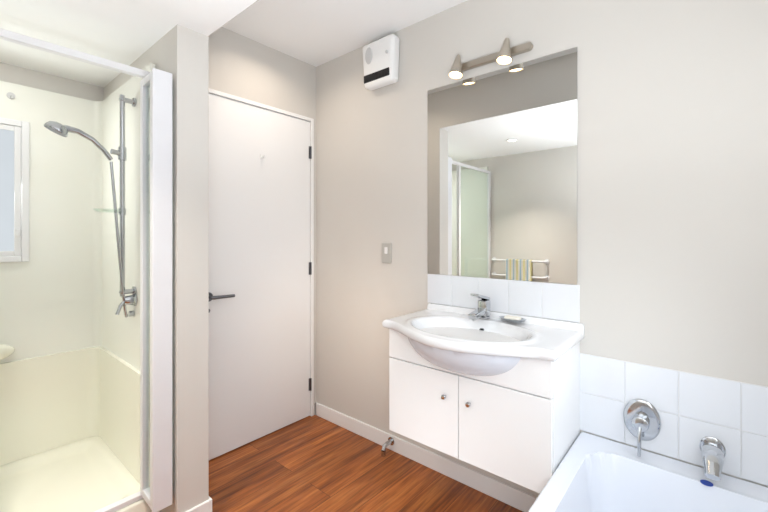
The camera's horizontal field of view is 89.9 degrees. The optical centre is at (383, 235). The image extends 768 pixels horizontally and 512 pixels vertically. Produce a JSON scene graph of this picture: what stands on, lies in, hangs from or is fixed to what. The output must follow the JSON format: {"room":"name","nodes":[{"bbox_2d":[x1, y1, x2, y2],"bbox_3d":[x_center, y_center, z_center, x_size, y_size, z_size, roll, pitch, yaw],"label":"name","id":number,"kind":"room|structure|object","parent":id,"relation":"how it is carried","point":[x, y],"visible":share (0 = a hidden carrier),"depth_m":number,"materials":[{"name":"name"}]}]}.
{"room":"bathroom","nodes":[
{"label":"bathroom","id":0,"kind":"room"},
{"bbox_2d":[0,62,103,100],"bbox_3d":[-2.077,0.181,1.819,0.100,2.100,1.228,0,0,40],"label":"wall","id":1,"kind":"structure","parent":0,"point":[35,79],"depth_m":2.07,"materials":[{"name":"grey paint"}]},
{"bbox_2d":[0,63,155,486],"bbox_3d":[-1.727,0.181,1.521,0.811,1.899,1.222,0,0,40],"label":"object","id":2,"kind":"structure","parent":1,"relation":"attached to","point":[69,356],"depth_m":2.04,"materials":[{"name":"beige plastic"}]},
{"bbox_2d":[0,117,28,262],"bbox_3d":[-1.969,-0.226,1.804,0.021,0.715,0.455,0,0,40],"label":"shower window","id":3,"kind":"structure","parent":2,"relation":"attached to","point":[14,190],"depth_m":1.94,"materials":[{"name":"white"}]},
{"bbox_2d":[44,94,136,317],"bbox_3d":[-1.284,-0.136,1.700,0.097,1.044,0.333,0,0,40],"label":"shower head","id":4,"kind":"object","parent":2,"relation":"attached to","point":[64,130],"visible":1,"depth_m":1.79,"materials":[{"name":"silver metal"}]},
{"bbox_2d":[0,0,256,87],"bbox_3d":[-0.911,-1.044,0.843,3.480,0.350,1.453,0,0,40],"label":"ceiling","id":5,"kind":"structure","parent":0,"point":[128,32],"depth_m":1.60,"materials":[{"name":"white paint"}]},
{"bbox_2d":[104,24,208,511],"bbox_3d":[-1.305,0.181,2.053,1.311,2.100,0.129,0,0,40],"label":"wall","id":6,"kind":"structure","parent":0,"point":[180,53],"depth_m":1.62,"materials":[{"name":"grey paint"}]},
{"bbox_2d":[192,496,211,511],"bbox_3d":[-0.911,1.189,1.815,0.427,0.085,0.026,0,0,40],"label":"baseboard","id":7,"kind":"structure","parent":6,"relation":"attached to","point":[206,506],"depth_m":1.66,"materials":[{"name":"white wood"}]},
{"bbox_2d":[208,0,258,36],"bbox_3d":[-0.168,-1.019,1.167,2.569,0.300,0.004,0,0,40],"label":"wall","id":8,"kind":"structure","parent":0,"point":[234,17],"depth_m":1.53,"materials":[{"name":"grey paint"}]},
{"bbox_2d":[209,27,315,414],"bbox_3d":[-0.813,0.031,2.337,0.100,2.400,0.941,0,0,40],"label":"wall","id":9,"kind":"structure","parent":0,"point":[241,66],"depth_m":2.36,"materials":[{"name":"grey paint"}]},
{"bbox_2d":[209,93,311,459],"bbox_3d":[-0.739,0.223,2.331,0.105,2.004,0.772,0,0,40],"label":"door","id":10,"kind":"structure","parent":9,"relation":"in","point":[260,273],"depth_m":2.32,"materials":[{"name":"white paint"},{"name":"satin chrome"}]},
{"bbox_2d":[209,88,313,415],"bbox_3d":[-0.785,0.214,2.365,0.106,2.035,0.815,0,0,40],"label":"door frame","id":11,"kind":"structure","parent":9,"relation":"attached to","point":[250,102],"depth_m":2.63,"materials":[{"name":"white wood"}]},
{"bbox_2d":[223,0,466,66],"bbox_3d":[0.068,-1.194,1.649,3.034,0.050,1.045,0,0,40],"label":"ceiling","id":12,"kind":"structure","parent":0,"point":[315,33],"depth_m":2.11,"materials":[{"name":"white paint"}]},
{"bbox_2d":[209,415,522,511],"bbox_3d":[-0.572,1.256,1.241,3.480,0.050,2.498,0,0,40],"label":"floor","id":13,"kind":"structure","parent":0,"point":[315,463],"depth_m":1.95,"materials":[{"name":"brown wood"}]},
{"bbox_2d":[0,436,159,511],"bbox_3d":[-1.710,1.181,1.506,0.857,0.100,1.222,0,0,40],"label":"shower tray","id":14,"kind":"object","parent":13,"relation":"on","point":[90,474],"visible":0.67,"depth_m":1.82,"materials":[{"name":"white plastic"}]},
{"bbox_2d":[0,28,171,511],"bbox_3d":[-1.335,0.207,1.188,0.211,1.844,1.220,0,0,40],"label":"shower frame","id":15,"kind":"object","parent":14,"relation":"on","point":[156,495],"visible":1,"depth_m":1.56,"materials":[{"name":"white metal"}]},
{"bbox_2d":[528,432,767,511],"bbox_3d":[0.564,1.012,0.669,0.803,0.439,1.690,0,0,40],"label":"bathtub","id":16,"kind":"object","parent":13,"relation":"on","point":[592,473],"visible":1,"depth_m":1.31,"materials":[{"name":"white ceramic"}]},
{"bbox_2d":[316,0,767,496],"bbox_3d":[0.508,0.031,1.896,2.684,2.400,0.100,0,0,40],"label":"wall","id":17,"kind":"structure","parent":0,"point":[672,184],"depth_m":1.50,"materials":[{"name":"grey paint"}]},
{"bbox_2d":[362,34,399,90],"bbox_3d":[-0.022,-0.997,2.224,0.244,0.258,0.084,0,0,40],"label":"wall heater","id":18,"kind":"object","parent":17,"relation":"attached to","point":[381,62],"depth_m":2.18,"materials":[{"name":"white plastic"}]},
{"bbox_2d":[382,243,390,262],"bbox_3d":[0.014,0.099,2.243,0.072,0.116,0.010,0,0,40],"label":"light switch","id":19,"kind":"object","parent":17,"relation":"attached to","point":[386,252],"visible":1,"depth_m":2.24,"materials":[{"name":"grey plastic"}]},
{"bbox_2d":[381,437,393,456],"bbox_3d":[0.015,1.192,2.178,0.044,0.076,0.084,0,0,40],"label":"door stop","id":20,"kind":"object","parent":17,"relation":"attached to","point":[390,441],"depth_m":2.16,"materials":[{"name":"silver metal"}]},
{"bbox_2d":[315,402,536,511],"bbox_3d":[0.162,1.189,2.117,1.672,0.086,0.012,0,0,40],"label":"baseboard","id":21,"kind":"structure","parent":17,"relation":"attached to","point":[503,492],"depth_m":2.01,"materials":[{"name":"white wood"}]},
{"bbox_2d":[382,303,584,493],"bbox_3d":[0.365,0.625,1.618,0.755,0.537,0.505,0,0,40],"label":"bathroom vanity","id":22,"kind":"object","parent":17,"relation":"attached to","point":[496,394],"visible":0.96,"depth_m":1.47,"materials":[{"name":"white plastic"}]},
{"bbox_2d":[468,293,490,320],"bbox_3d":[0.433,0.317,1.744,0.058,0.120,0.147,0,0,40],"label":"mixer tap","id":23,"kind":"object","parent":22,"relation":"on","point":[482,311],"visible":1,"depth_m":1.75,"materials":[{"name":"silver metal"}]},
{"bbox_2d":[499,315,525,322],"bbox_3d":[0.565,0.364,1.690,0.120,0.022,0.075,0,0,40],"label":"soap dish","id":24,"kind":"object","parent":22,"relation":"on","point":[512,319],"visible":1,"depth_m":1.67,"materials":[{"name":"white ceramic"}]},
{"bbox_2d":[448,38,532,78],"bbox_3d":[0.479,-0.829,1.783,0.382,0.110,0.106,0,0,40],"label":"light bar","id":25,"kind":"object","parent":17,"relation":"attached to","point":[504,54],"visible":1,"depth_m":1.80,"materials":[{"name":"silver metal"}]},
{"bbox_2d":[428,47,577,284],"bbox_3d":[0.514,-0.288,1.820,0.736,0.977,0.004,0,0,40],"label":"mirror","id":26,"kind":"object","parent":17,"relation":"attached to","point":[503,173],"visible":1,"depth_m":1.77,"materials":[{"name":"silver mirror"}]},
{"bbox_2d":[428,274,579,322],"bbox_3d":[0.517,0.278,1.818,0.745,0.154,0.006,0,0,40],"label":"tile backsplash","id":27,"kind":"structure","parent":17,"relation":"attached to","point":[556,301],"depth_m":1.76,"materials":[{"name":"white tile"}]},
{"bbox_2d":[580,353,767,485],"bbox_3d":[1.108,0.636,1.315,0.814,0.314,0.006,0,0,40],"label":"tiles","id":28,"kind":"structure","parent":17,"relation":"attached to","point":[693,409],"depth_m":1.36,"materials":[{"name":"white tile"}]},
{"bbox_2d":[623,399,660,456],"bbox_3d":[0.935,0.698,1.404,0.118,0.180,0.082,0,0,40],"label":"mixer","id":29,"kind":"object","parent":28,"relation":"attached to","point":[642,419],"depth_m":1.41,"materials":[{"name":"silver metal"}]},
{"bbox_2d":[699,436,725,480],"bbox_3d":[1.068,0.724,1.252,0.068,0.087,0.139,0,0,40],"label":"spout","id":30,"kind":"object","parent":28,"relation":"attached to","point":[713,451],"depth_m":1.24,"materials":[{"name":"silver metal"}]}
]}

